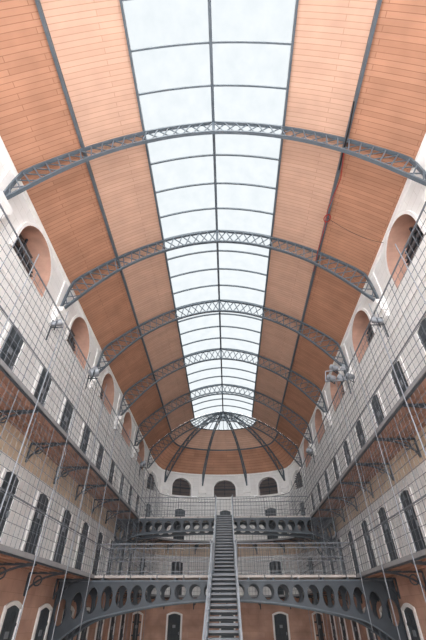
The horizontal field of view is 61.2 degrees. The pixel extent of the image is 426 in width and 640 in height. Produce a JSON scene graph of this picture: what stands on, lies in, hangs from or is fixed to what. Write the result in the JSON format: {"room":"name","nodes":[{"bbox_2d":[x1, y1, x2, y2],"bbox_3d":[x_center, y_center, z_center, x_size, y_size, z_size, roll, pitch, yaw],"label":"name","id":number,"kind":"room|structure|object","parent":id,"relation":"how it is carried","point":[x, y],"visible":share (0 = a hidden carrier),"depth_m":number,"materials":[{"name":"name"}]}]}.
{"room":"prison interior","nodes":[
{"label":"prison interior","id":0,"kind":"room"},
{"bbox_2d":[0,136,150,639],"bbox_3d":[-6.679,5.232,13.928,1.200,13.592,37.060,-1,-40,2],"label":"wall","id":1,"kind":"structure","parent":0,"point":[19,209],"depth_m":14.42,"materials":[{"name":"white paint"}]},
{"bbox_2d":[0,468,22,543],"bbox_3d":[-6.496,5.828,11.078,0.075,2.387,1.232,-1,-40,2],"label":"door","id":2,"kind":"structure","parent":1,"relation":"in","point":[7,478],"depth_m":11.36,"materials":[{"name":"metal"}]},
{"bbox_2d":[0,600,23,639],"bbox_3d":[-6.403,10.042,10.949,0.075,2.387,1.232,-1,-40,2],"label":"door","id":3,"kind":"structure","parent":1,"relation":"in","point":[11,612],"depth_m":11.39,"materials":[{"name":"grey metal"}]},
{"bbox_2d":[0,321,26,373],"bbox_3d":[-6.590,1.296,11.472,0.075,2.696,1.232,-1,-40,2],"label":"door","id":4,"kind":"structure","parent":1,"relation":"in","point":[9,340],"depth_m":11.85,"materials":[{"name":"grey metal"}]},
{"bbox_2d":[13,234,33,276],"bbox_3d":[-7.368,-2.396,13.543,0.155,2.020,2.440,-1,-40,2],"label":"window","id":5,"kind":"structure","parent":1,"relation":"in","point":[24,242],"depth_m":13.97,"materials":[{"name":"metal"}]},
{"bbox_2d":[21,490,51,554],"bbox_3d":[-6.403,7.491,13.074,0.075,2.387,1.232,-1,-40,2],"label":"door","id":6,"kind":"structure","parent":1,"relation":"in","point":[45,492],"depth_m":13.08,"materials":[{"name":"grey metal"}]},
{"bbox_2d":[31,603,52,639],"bbox_3d":[-6.309,11.705,12.945,0.075,2.387,1.232,-1,-40,2],"label":"door","id":7,"kind":"structure","parent":1,"relation":"in","point":[44,613],"depth_m":13.36,"materials":[{"name":"grey metal"}]},
{"bbox_2d":[31,364,54,408],"bbox_3d":[-6.496,2.959,13.469,0.075,2.696,1.232,-1,-40,2],"label":"door","id":8,"kind":"structure","parent":1,"relation":"in","point":[44,373],"depth_m":13.80,"materials":[{"name":"grey metal"}]},
{"bbox_2d":[50,507,73,563],"bbox_3d":[-6.309,9.155,15.070,0.075,2.387,1.232,-1,-40,2],"label":"door","id":9,"kind":"structure","parent":1,"relation":"in","point":[68,522],"depth_m":15.12,"materials":[{"name":"grey metal"}]},
{"bbox_2d":[58,396,74,432],"bbox_3d":[-6.403,4.622,15.465,0.075,2.696,1.232,-1,-40,2],"label":"door","id":10,"kind":"structure","parent":1,"relation":"in","point":[69,407],"depth_m":15.79,"materials":[{"name":"grey metal"}]},
{"bbox_2d":[61,606,74,622],"bbox_3d":[-6.216,13.368,14.941,0.075,2.387,1.232,-1,-40,2],"label":"door","id":11,"kind":"structure","parent":1,"relation":"in","point":[72,608],"depth_m":15.85,"materials":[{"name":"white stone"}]},
{"bbox_2d":[67,326,74,350],"bbox_3d":[-7.181,0.930,17.535,0.155,2.020,2.440,-1,-40,2],"label":"window","id":12,"kind":"structure","parent":1,"relation":"in","point":[71,330],"depth_m":18.19,"materials":[{"name":"metal"}]},
{"bbox_2d":[72,519,90,570],"bbox_3d":[-6.216,10.818,17.067,0.075,2.387,1.232,-1,-40,2],"label":"door","id":13,"kind":"structure","parent":1,"relation":"in","point":[83,522],"depth_m":17.10,"materials":[{"name":"grey metal"}]},
{"bbox_2d":[78,421,91,455],"bbox_3d":[-6.309,6.285,17.461,0.075,2.696,1.232,-1,-40,2],"label":"door","id":14,"kind":"structure","parent":1,"relation":"in","point":[83,426],"depth_m":17.82,"materials":[{"name":"grey metal"}]},
{"bbox_2d":[79,607,90,639],"bbox_3d":[-6.122,15.032,16.938,0.075,2.387,1.232,-1,-40,2],"label":"door","id":15,"kind":"structure","parent":1,"relation":"in","point":[86,631],"depth_m":17.34,"materials":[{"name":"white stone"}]},
{"bbox_2d":[91,530,103,575],"bbox_3d":[-6.122,12.481,19.063,0.075,2.387,1.232,-1,-40,2],"label":"door","id":16,"kind":"structure","parent":1,"relation":"in","point":[97,548],"depth_m":19.15,"materials":[{"name":"grey metal"}]},
{"bbox_2d":[94,441,104,471],"bbox_3d":[-6.216,7.949,19.457,0.075,2.696,1.232,-1,-40,2],"label":"door","id":17,"kind":"structure","parent":1,"relation":"in","point":[98,453],"depth_m":19.78,"materials":[{"name":"grey metal"}]},
{"bbox_2d":[94,608,104,639],"bbox_3d":[-6.029,16.695,18.934,0.075,2.387,1.232,-1,-40,2],"label":"door","id":18,"kind":"structure","parent":1,"relation":"in","point":[98,626],"depth_m":19.15,"materials":[{"name":"white stone"}]},
{"bbox_2d":[104,538,114,575],"bbox_3d":[-6.029,14.144,21.059,0.075,2.387,1.232,-1,-40,2],"label":"door","id":19,"kind":"structure","parent":1,"relation":"in","point":[106,568],"depth_m":21.04,"materials":[{"name":"grey metal"}]},
{"bbox_2d":[107,616,115,639],"bbox_3d":[-5.935,18.358,20.930,0.075,2.387,1.232,-1,-40,2],"label":"door","id":20,"kind":"structure","parent":1,"relation":"in","point":[112,619],"depth_m":21.10,"materials":[{"name":"white stone"}]},
{"bbox_2d":[108,457,115,485],"bbox_3d":[-6.122,9.612,21.453,0.075,2.696,1.232,-1,-40,2],"label":"door","id":21,"kind":"structure","parent":1,"relation":"in","point":[112,464],"depth_m":21.84,"materials":[{"name":"grey metal"}]},
{"bbox_2d":[116,549,123,573],"bbox_3d":[-5.935,15.807,23.055,0.075,2.387,1.232,-1,-40,2],"label":"door","id":22,"kind":"structure","parent":1,"relation":"in","point":[121,552],"depth_m":23.12,"materials":[{"name":"grey metal"}]},
{"bbox_2d":[118,472,124,495],"bbox_3d":[-6.029,11.275,23.450,0.075,2.696,1.232,-1,-40,2],"label":"door","id":23,"kind":"structure","parent":1,"relation":"in","point":[122,476],"depth_m":23.80,"materials":[{"name":"grey metal"}]},
{"bbox_2d":[118,614,125,639],"bbox_3d":[-5.841,20.021,22.927,0.075,2.387,1.232,-1,-40,2],"label":"door","id":24,"kind":"structure","parent":1,"relation":"in","point":[123,617],"depth_m":23.12,"materials":[{"name":"white stone"}]},
{"bbox_2d":[126,482,132,505],"bbox_3d":[-5.935,12.938,25.446,0.075,2.696,1.232,-1,-40,2],"label":"door","id":25,"kind":"structure","parent":1,"relation":"in","point":[129,487],"depth_m":25.68,"materials":[{"name":"grey metal"}]},
{"bbox_2d":[126,551,132,573],"bbox_3d":[-5.841,17.471,25.052,0.075,2.387,1.232,-1,-40,2],"label":"door","id":26,"kind":"structure","parent":1,"relation":"in","point":[129,567],"depth_m":25.50,"materials":[{"name":"grey metal"}]},
{"bbox_2d":[134,493,139,513],"bbox_3d":[-5.841,14.601,27.442,0.075,2.696,1.232,-1,-40,2],"label":"door","id":27,"kind":"structure","parent":1,"relation":"in","point":[137,497],"depth_m":27.91,"materials":[{"name":"grey metal"}]},
{"bbox_2d":[0,358,425,552],"bbox_3d":[0.365,6.514,15.007,13.570,0.817,40.205,-1,-40,2],"label":"walkway","id":28,"kind":"object","parent":1,"relation":"attached to","point":[5,371],"visible":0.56,"depth_m":13.23,"materials":[{"name":"metal"}]},
{"bbox_2d":[0,201,425,539],"bbox_3d":[0.341,4.559,15.757,10.896,3.168,38.883,-1,-40,2],"label":"gallery railing","id":29,"kind":"object","parent":28,"relation":"on","point":[1,207],"visible":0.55,"depth_m":13.51,"materials":[{"name":"grey metal"}]},
{"bbox_2d":[46,319,62,339],"bbox_3d":[-5.114,0.291,11.680,0.420,0.826,0.303,-1,-40,2],"label":"floodlight","id":30,"kind":"object","parent":29,"relation":"attached to","point":[58,322],"visible":1,"depth_m":11.72,"materials":[{"name":"metal"}]},
{"bbox_2d":[85,366,98,388],"bbox_3d":[-4.970,2.387,14.885,0.492,1.028,0.503,-1,-40,2],"label":"floodlight","id":31,"kind":"object","parent":29,"relation":"attached to","point":[93,372],"visible":1,"depth_m":14.89,"materials":[{"name":"metal"}]},
{"bbox_2d":[139,461,145,473],"bbox_3d":[-4.572,9.624,23.421,0.428,0.936,0.412,-1,-40,2],"label":"floodlight","id":32,"kind":"object","parent":29,"relation":"attached to","point":[143,463],"visible":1,"depth_m":23.44,"materials":[{"name":"metal"}]},
{"bbox_2d":[306,447,314,462],"bbox_3d":[5.826,8.103,21.596,0.428,0.936,0.412,-1,-40,2],"label":"floodlight","id":33,"kind":"object","parent":29,"relation":"attached to","point":[308,450],"visible":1,"depth_m":21.62,"materials":[{"name":"metal"}]},
{"bbox_2d":[325,363,354,393],"bbox_3d":[5.428,2.490,15.409,1.262,1.500,0.423,-1,-40,2],"label":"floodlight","id":34,"kind":"object","parent":29,"relation":"attached to","point":[330,378],"visible":0.95,"depth_m":15.40,"materials":[{"name":"metal"}]},
{"bbox_2d":[371,316,388,336],"bbox_3d":[5.370,0.204,11.653,0.420,0.826,0.303,-1,-40,2],"label":"floodlight","id":35,"kind":"object","parent":29,"relation":"attached to","point":[380,321],"visible":1,"depth_m":11.70,"materials":[{"name":"metal"}]},
{"bbox_2d":[111,494,340,562],"bbox_3d":[0.730,13.090,22.715,13.526,3.534,1.400,-1,-40,2],"label":"footbridge","id":36,"kind":"object","parent":28,"relation":"attached to","point":[246,520],"visible":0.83,"depth_m":22.53,"materials":[{"name":"metal"}]},
{"bbox_2d":[0,544,425,609],"bbox_3d":[0.365,9.264,12.716,13.570,0.817,40.205,-1,-40,2],"label":"walkway","id":37,"kind":"object","parent":1,"relation":"attached to","point":[9,556],"visible":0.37,"depth_m":12.20,"materials":[{"name":"metal"}]},
{"bbox_2d":[0,376,425,594],"bbox_3d":[0.341,7.216,13.543,10.894,3.410,38.881,-1,-40,2],"label":"gallery railing","id":38,"kind":"object","parent":37,"relation":"on","point":[1,488],"visible":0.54,"depth_m":13.01,"materials":[{"name":"grey metal"}]},
{"bbox_2d":[46,539,408,639],"bbox_3d":[0.471,11.492,14.680,13.530,4.205,1.400,-1,-40,2],"label":"footbridge","id":39,"kind":"object","parent":37,"relation":"attached to","point":[383,627],"visible":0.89,"depth_m":14.59,"materials":[{"name":"metal"}]},
{"bbox_2d":[212,496,234,573],"bbox_3d":[0.601,11.356,19.490,1.120,4.741,5.945,-1,-40,2],"label":"staircase","id":40,"kind":"structure","parent":39,"relation":"on","point":[223,542],"depth_m":18.42,"materials":[{"name":"metal"}]},
{"bbox_2d":[3,121,425,199],"bbox_3d":[0.016,-5.855,12.692,13.455,5.328,0.130,-1,-40,2],"label":"roof truss","id":41,"kind":"object","parent":1,"relation":"attached to","point":[7,192],"visible":0.98,"depth_m":13.03,"materials":[{"name":"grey metal"}]},
{"bbox_2d":[313,101,382,270],"bbox_3d":[5.649,-4.202,14.240,2.107,1.835,7.508,-1,-40,2],"label":"hanging cable","id":42,"kind":"object","parent":41,"relation":"hanging from","point":[342,156],"visible":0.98,"depth_m":13.60,"materials":[{"name":"grey metal"}]},
{"bbox_2d":[60,230,379,309],"bbox_3d":[0.203,-2.529,16.685,13.455,5.328,0.130,-1,-40,2],"label":"roof truss","id":43,"kind":"object","parent":1,"relation":"attached to","point":[270,238],"visible":0.96,"depth_m":17.05,"materials":[{"name":"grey metal"}]},
{"bbox_2d":[97,299,347,373],"bbox_3d":[0.390,0.798,20.677,13.455,5.328,0.130,-1,-40,2],"label":"roof truss","id":44,"kind":"object","parent":1,"relation":"attached to","point":[221,300],"visible":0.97,"depth_m":21.07,"materials":[{"name":"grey metal"}]},
{"bbox_2d":[118,348,326,415],"bbox_3d":[0.577,4.124,24.670,13.455,5.328,0.130,-1,-40,2],"label":"roof truss","id":45,"kind":"object","parent":1,"relation":"attached to","point":[219,349],"visible":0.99,"depth_m":25.07,"materials":[{"name":"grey metal"}]},
{"bbox_2d":[134,384,312,445],"bbox_3d":[0.764,7.451,28.662,13.455,5.328,0.130,-1,-40,2],"label":"roof truss","id":46,"kind":"object","parent":1,"relation":"attached to","point":[226,385],"visible":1,"depth_m":29.07,"materials":[{"name":"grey metal"}]},
{"bbox_2d":[0,0,425,474],"bbox_3d":[0.365,0.339,20.147,13.560,4.054,40.198,-1,-40,2],"label":"ceiling","id":47,"kind":"structure","parent":0,"point":[89,40],"depth_m":14.18,"materials":[{"name":"brown wood"}]},
{"bbox_2d":[35,0,171,431],"bbox_3d":[-4.500,-1.318,19.282,0.100,0.130,36.400,-1,-40,2],"label":"trim","id":48,"kind":"structure","parent":47,"relation":"attached to","point":[38,3],"depth_m":13.41,"materials":[{"name":"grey metal"}]},
{"bbox_2d":[119,0,298,430],"bbox_3d":[0.329,-1.922,20.720,6.308,1.180,38.182,-1,-40,2],"label":"skylight","id":49,"kind":"object","parent":47,"relation":"attached to","point":[192,61],"visible":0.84,"depth_m":15.21,"materials":[{"name":"clear glass"}]},
{"bbox_2d":[169,431,278,450],"bbox_3d":[1.002,11.467,33.928,10.115,0.708,2.858,-1,-40,2],"label":"trim","id":50,"kind":"structure","parent":47,"relation":"attached to","point":[278,431],"depth_m":34.45,"materials":[{"name":"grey metal"}]},
{"bbox_2d":[275,0,381,430],"bbox_3d":[5.093,-1.539,19.017,0.100,0.130,36.400,-1,-40,2],"label":"trim","id":51,"kind":"structure","parent":47,"relation":"attached to","point":[378,4],"depth_m":13.52,"materials":[{"name":"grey metal"}]},
{"bbox_2d":[126,450,329,639],"bbox_3d":[1.025,18.025,29.282,13.977,13.592,4.100,-1,-40,2],"label":"wall","id":52,"kind":"structure","parent":0,"point":[257,623],"depth_m":29.51,"materials":[{"name":"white paint"}]},
{"bbox_2d":[130,611,142,639],"bbox_3d":[-5.410,21.901,25.183,0.075,2.387,1.232,-22,-45,24],"label":"door","id":53,"kind":"structure","parent":52,"relation":"in","point":[136,620],"depth_m":25.46,"materials":[{"name":"grey metal"}]},
{"bbox_2d":[138,556,148,590],"bbox_3d":[-5.410,19.351,27.308,0.075,2.387,1.232,-22,-45,24],"label":"door","id":54,"kind":"structure","parent":52,"relation":"in","point":[142,556],"depth_m":27.80,"materials":[{"name":"grey metal"}]},
{"bbox_2d":[144,503,153,528],"bbox_3d":[-5.410,16.481,29.699,0.075,2.696,1.232,-22,-45,24],"label":"door","id":55,"kind":"structure","parent":52,"relation":"in","point":[145,503],"depth_m":30.21,"materials":[{"name":"grey metal"}]},
{"bbox_2d":[147,474,153,488],"bbox_3d":[-5.604,14.191,31.717,0.225,1.500,1.359,-22,-44,24],"label":"window","id":56,"kind":"structure","parent":52,"relation":"in","point":[151,475],"depth_m":31.81,"materials":[{"name":"glass"}]},
{"bbox_2d":[165,612,181,639],"bbox_3d":[-2.904,23.048,26.559,1.232,2.387,0.075,13,-42,-15],"label":"door","id":57,"kind":"structure","parent":52,"relation":"in","point":[173,619],"depth_m":26.78,"materials":[{"name":"grey metal"}]},
{"bbox_2d":[168,559,184,594],"bbox_3d":[-2.904,20.497,28.684,1.232,2.387,0.075,13,-42,-15],"label":"door","id":58,"kind":"structure","parent":52,"relation":"in","point":[177,568],"depth_m":29.00,"materials":[{"name":"grey metal"}]},
{"bbox_2d":[171,507,186,539],"bbox_3d":[-2.904,17.628,31.075,1.232,2.696,0.075,13,-42,-15],"label":"door","id":59,"kind":"structure","parent":52,"relation":"in","point":[177,508],"depth_m":31.44,"materials":[{"name":"grey metal"}]},
{"bbox_2d":[172,479,189,495],"bbox_3d":[-3.013,15.406,33.176,1.891,1.500,0.203,13,-42,-16],"label":"window","id":60,"kind":"structure","parent":52,"relation":"in","point":[180,486],"depth_m":33.16,"materials":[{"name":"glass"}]},
{"bbox_2d":[164,413,221,481],"bbox_3d":[-1.778,11.738,33.436,5.779,5.669,0.154,-16,-42,19],"label":"truss","id":61,"kind":"object","parent":52,"relation":"attached to","point":[210,418],"visible":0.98,"depth_m":33.92,"materials":[{"name":"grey metal"}]},
{"bbox_2d":[202,415,222,485],"bbox_3d":[-0.050,12.146,33.933,0.146,5.660,4.100,19,-43,-21],"label":"truss","id":62,"kind":"object","parent":52,"relation":"attached to","point":[216,424],"visible":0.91,"depth_m":34.47,"materials":[{"name":"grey metal"}]},
{"bbox_2d":[146,411,301,468],"bbox_3d":[0.951,10.777,32.654,13.455,5.328,0.130,-1,-40,2],"label":"roof truss","id":63,"kind":"object","parent":52,"relation":"attached to","point":[217,413],"visible":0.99,"depth_m":33.05,"materials":[{"name":"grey metal"}]},
{"bbox_2d":[214,481,235,496],"bbox_3d":[1.095,15.807,33.642,2.102,1.480,0.198,-1,-40,2],"label":"window","id":64,"kind":"structure","parent":52,"relation":"in","point":[223,488],"depth_m":33.58,"materials":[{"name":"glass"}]},
{"bbox_2d":[218,510,231,514],"bbox_3d":[1.086,17.998,31.519,1.232,2.696,0.075,-1,-40,2],"label":"door","id":65,"kind":"structure","parent":52,"relation":"in","point":[220,512],"depth_m":32.19,"materials":[{"name":"grey metal"}]},
{"bbox_2d":[219,615,235,637],"bbox_3d":[1.086,23.418,27.003,1.232,2.387,0.075,-1,-40,2],"label":"door","id":66,"kind":"structure","parent":52,"relation":"in","point":[219,615],"depth_m":27.13,"materials":[{"name":"grey metal"}]},
{"bbox_2d":[224,415,246,485],"bbox_3d":[2.083,12.097,33.874,0.146,5.660,4.100,-22,-44,24],"label":"truss","id":67,"kind":"object","parent":52,"relation":"attached to","point":[229,423],"visible":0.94,"depth_m":34.39,"materials":[{"name":"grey metal"}]},
{"bbox_2d":[224,412,284,480],"bbox_3d":[3.761,11.610,33.283,5.779,5.669,0.154,13,-42,-15],"label":"truss","id":68,"kind":"object","parent":52,"relation":"attached to","point":[244,426],"visible":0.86,"depth_m":33.71,"materials":[{"name":"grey metal"}]},
{"bbox_2d":[259,478,277,494],"bbox_3d":[5.147,15.218,32.950,1.891,1.500,0.203,-16,-42,19],"label":"window","id":69,"kind":"structure","parent":52,"relation":"in","point":[267,486],"depth_m":32.95,"materials":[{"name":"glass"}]},
{"bbox_2d":[263,506,279,538],"bbox_3d":[5.025,17.445,30.855,1.232,2.696,0.075,-16,-42,18],"label":"door","id":70,"kind":"structure","parent":52,"relation":"in","point":[268,509],"depth_m":31.16,"materials":[{"name":"grey metal"}]},
{"bbox_2d":[268,559,284,594],"bbox_3d":[5.025,20.314,28.465,1.232,2.387,0.075,-16,-42,18],"label":"door","id":71,"kind":"structure","parent":52,"relation":"in","point":[277,562],"depth_m":28.78,"materials":[{"name":"grey metal"}]},
{"bbox_2d":[272,612,290,639],"bbox_3d":[5.025,22.865,26.339,1.232,2.387,0.075,-16,-42,18],"label":"door","id":72,"kind":"structure","parent":52,"relation":"in","point":[280,622],"depth_m":26.56,"materials":[{"name":"grey metal"}]},
{"bbox_2d":[294,472,302,488],"bbox_3d":[7.595,13.886,31.352,0.225,1.500,1.359,19,-43,-21],"label":"window","id":73,"kind":"structure","parent":52,"relation":"in","point":[298,472],"depth_m":31.36,"materials":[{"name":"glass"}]},
{"bbox_2d":[297,500,307,521],"bbox_3d":[7.396,16.186,29.344,0.076,2.696,1.232,19,-43,-21],"label":"door","id":74,"kind":"structure","parent":52,"relation":"in","point":[301,500],"depth_m":29.80,"materials":[{"name":"grey metal"}]},
{"bbox_2d":[304,556,316,590],"bbox_3d":[7.396,19.055,26.954,0.076,2.387,1.232,19,-43,-21],"label":"door","id":75,"kind":"structure","parent":52,"relation":"in","point":[311,562],"depth_m":27.35,"materials":[{"name":"grey metal"}]},
{"bbox_2d":[312,612,325,639],"bbox_3d":[7.396,21.606,24.829,0.076,2.387,1.232,19,-43,-21],"label":"door","id":76,"kind":"structure","parent":52,"relation":"in","point":[318,618],"depth_m":25.09,"materials":[{"name":"grey metal"}]},
{"bbox_2d":[298,133,425,639],"bbox_3d":[7.272,4.910,13.542,1.200,13.592,37.060,-1,-40,2],"label":"wall","id":77,"kind":"structure","parent":0,"point":[412,199],"depth_m":14.65,"materials":[{"name":"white paint"}]},
{"bbox_2d":[310,490,315,510],"bbox_3d":[7.615,14.291,27.070,0.075,2.696,1.232,-1,-40,2],"label":"door","id":78,"kind":"structure","parent":77,"relation":"in","point":[311,496],"depth_m":27.53,"materials":[{"name":"grey metal"}]},
{"bbox_2d":[316,480,322,502],"bbox_3d":[7.521,12.628,25.074,0.075,2.696,1.232,-1,-40,2],"label":"door","id":79,"kind":"structure","parent":77,"relation":"in","point":[318,484],"depth_m":25.49,"materials":[{"name":"grey metal"}]},
{"bbox_2d":[319,550,326,574],"bbox_3d":[7.615,17.160,24.679,0.075,2.387,1.232,-1,-40,2],"label":"door","id":80,"kind":"structure","parent":77,"relation":"in","point":[323,563],"depth_m":24.96,"materials":[{"name":"grey metal"}]},
{"bbox_2d":[323,469,330,492],"bbox_3d":[7.428,10.965,23.078,0.075,2.696,1.232,-1,-40,2],"label":"door","id":81,"kind":"structure","parent":77,"relation":"in","point":[328,480],"depth_m":23.43,"materials":[{"name":"grey metal"}]},
{"bbox_2d":[328,548,336,574],"bbox_3d":[7.521,15.497,22.683,0.075,2.387,1.232,-1,-40,2],"label":"door","id":82,"kind":"structure","parent":77,"relation":"in","point":[330,552],"depth_m":22.78,"materials":[{"name":"grey metal"}]},
{"bbox_2d":[329,615,337,639],"bbox_3d":[7.615,19.711,22.554,0.075,2.387,1.232,-1,-40,2],"label":"door","id":83,"kind":"structure","parent":77,"relation":"in","point":[332,619],"depth_m":22.79,"materials":[{"name":"grey metal"}]},
{"bbox_2d":[332,455,340,480],"bbox_3d":[7.334,9.302,21.081,0.075,2.696,1.232,-1,-40,2],"label":"door","id":84,"kind":"structure","parent":77,"relation":"in","point":[334,460],"depth_m":21.50,"materials":[{"name":"grey metal"}]},
{"bbox_2d":[337,537,348,574],"bbox_3d":[7.428,13.834,20.687,0.075,2.387,1.232,-1,-40,2],"label":"door","id":85,"kind":"structure","parent":77,"relation":"in","point":[338,538],"depth_m":20.76,"materials":[{"name":"grey metal"}]},
{"bbox_2d":[339,617,348,639],"bbox_3d":[7.521,18.048,20.558,0.075,2.387,1.232,-1,-40,2],"label":"door","id":86,"kind":"structure","parent":77,"relation":"in","point":[342,622],"depth_m":20.77,"materials":[{"name":"grey metal"}]},
{"bbox_2d":[341,438,352,467],"bbox_3d":[7.241,7.638,19.085,0.075,2.696,1.232,-1,-40,2],"label":"door","id":87,"kind":"structure","parent":77,"relation":"in","point":[346,441],"depth_m":19.49,"materials":[{"name":"grey metal"}]},
{"bbox_2d":[346,528,361,573],"bbox_3d":[7.334,12.171,18.691,0.075,2.387,1.232,-1,-40,2],"label":"door","id":88,"kind":"structure","parent":77,"relation":"in","point":[349,531],"depth_m":18.75,"materials":[{"name":"grey metal"}]},
{"bbox_2d":[350,620,360,639],"bbox_3d":[7.428,16.385,18.562,0.075,2.387,1.232,-1,-40,2],"label":"door","id":89,"kind":"structure","parent":77,"relation":"in","point":[356,631],"depth_m":18.72,"materials":[{"name":"grey metal"}]},
{"bbox_2d":[354,417,367,450],"bbox_3d":[7.147,5.975,17.089,0.075,2.696,1.232,-1,-40,2],"label":"door","id":90,"kind":"structure","parent":77,"relation":"in","point":[359,420],"depth_m":17.52,"materials":[{"name":"grey metal"}]},
{"bbox_2d":[359,517,378,568],"bbox_3d":[7.241,10.508,16.695,0.075,2.387,1.232,-1,-40,2],"label":"door","id":91,"kind":"structure","parent":77,"relation":"in","point":[365,520],"depth_m":16.75,"materials":[{"name":"grey metal"}]},
{"bbox_2d":[363,607,375,639],"bbox_3d":[7.334,14.722,16.566,0.075,2.387,1.232,-1,-40,2],"label":"door","id":92,"kind":"structure","parent":77,"relation":"in","point":[364,608],"depth_m":16.98,"materials":[{"name":"grey metal"}]},
{"bbox_2d":[367,324,373,344],"bbox_3d":[7.774,0.585,17.122,0.155,2.020,2.440,-1,-40,2],"label":"window","id":93,"kind":"structure","parent":77,"relation":"in","point":[369,328],"depth_m":17.83,"materials":[{"name":"metal"}]},
{"bbox_2d":[369,391,386,428],"bbox_3d":[7.053,4.312,15.093,0.075,2.696,1.232,-1,-40,2],"label":"door","id":94,"kind":"structure","parent":77,"relation":"in","point":[377,396],"depth_m":15.47,"materials":[{"name":"grey metal"}]},
{"bbox_2d":[376,504,400,561],"bbox_3d":[7.147,8.845,14.698,0.075,2.387,1.232,-1,-40,2],"label":"door","id":95,"kind":"structure","parent":77,"relation":"in","point":[386,527],"depth_m":14.78,"materials":[{"name":"grey metal"}]},
{"bbox_2d":[388,356,410,399],"bbox_3d":[6.960,2.649,13.096,0.075,2.696,1.232,-1,-40,2],"label":"door","id":96,"kind":"structure","parent":77,"relation":"in","point":[399,361],"depth_m":13.50,"materials":[{"name":"grey metal"}]},
{"bbox_2d":[397,486,425,552],"bbox_3d":[7.053,7.181,12.702,0.075,2.387,1.232,-1,-40,2],"label":"door","id":97,"kind":"structure","parent":77,"relation":"in","point":[407,490],"depth_m":12.76,"materials":[{"name":"grey metal"}]},
{"bbox_2d":[401,603,423,639],"bbox_3d":[7.147,11.395,12.573,0.075,2.387,1.232,-1,-40,2],"label":"door","id":98,"kind":"structure","parent":77,"relation":"in","point":[409,614],"depth_m":13.00,"materials":[{"name":"grey metal"}]},
{"bbox_2d":[405,224,423,266],"bbox_3d":[7.587,-2.741,13.129,0.155,2.020,2.440,-1,-40,2],"label":"window","id":99,"kind":"structure","parent":77,"relation":"in","point":[415,233],"depth_m":13.60,"materials":[{"name":"metal"}]},
{"bbox_2d":[414,313,425,360],"bbox_3d":[6.867,0.986,11.100,0.075,2.696,1.232,-1,-40,2],"label":"door","id":100,"kind":"structure","parent":77,"relation":"in","point":[420,330],"depth_m":11.85,"materials":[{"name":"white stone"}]},
{"label":"floor","id":101,"kind":"structure","parent":0,"visible":0},
{"bbox_2d":[0,244,425,639],"bbox_3d":[0.282,6.041,12.406,10.666,10.400,33.830,-1,-40,2],"label":"poles","id":102,"kind":"object","parent":101,"relation":"on","point":[395,244],"visible":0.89,"depth_m":13.06,"materials":[{"name":"metal"}]},
{"bbox_2d":[202,543,242,639],"bbox_3d":[0.328,9.163,11.464,1.120,4.488,6.674,-1,-40,2],"label":"staircase","id":103,"kind":"structure","parent":101,"relation":"on","point":[221,588],"depth_m":12.15,"materials":[{"name":"metal"}]}
]}

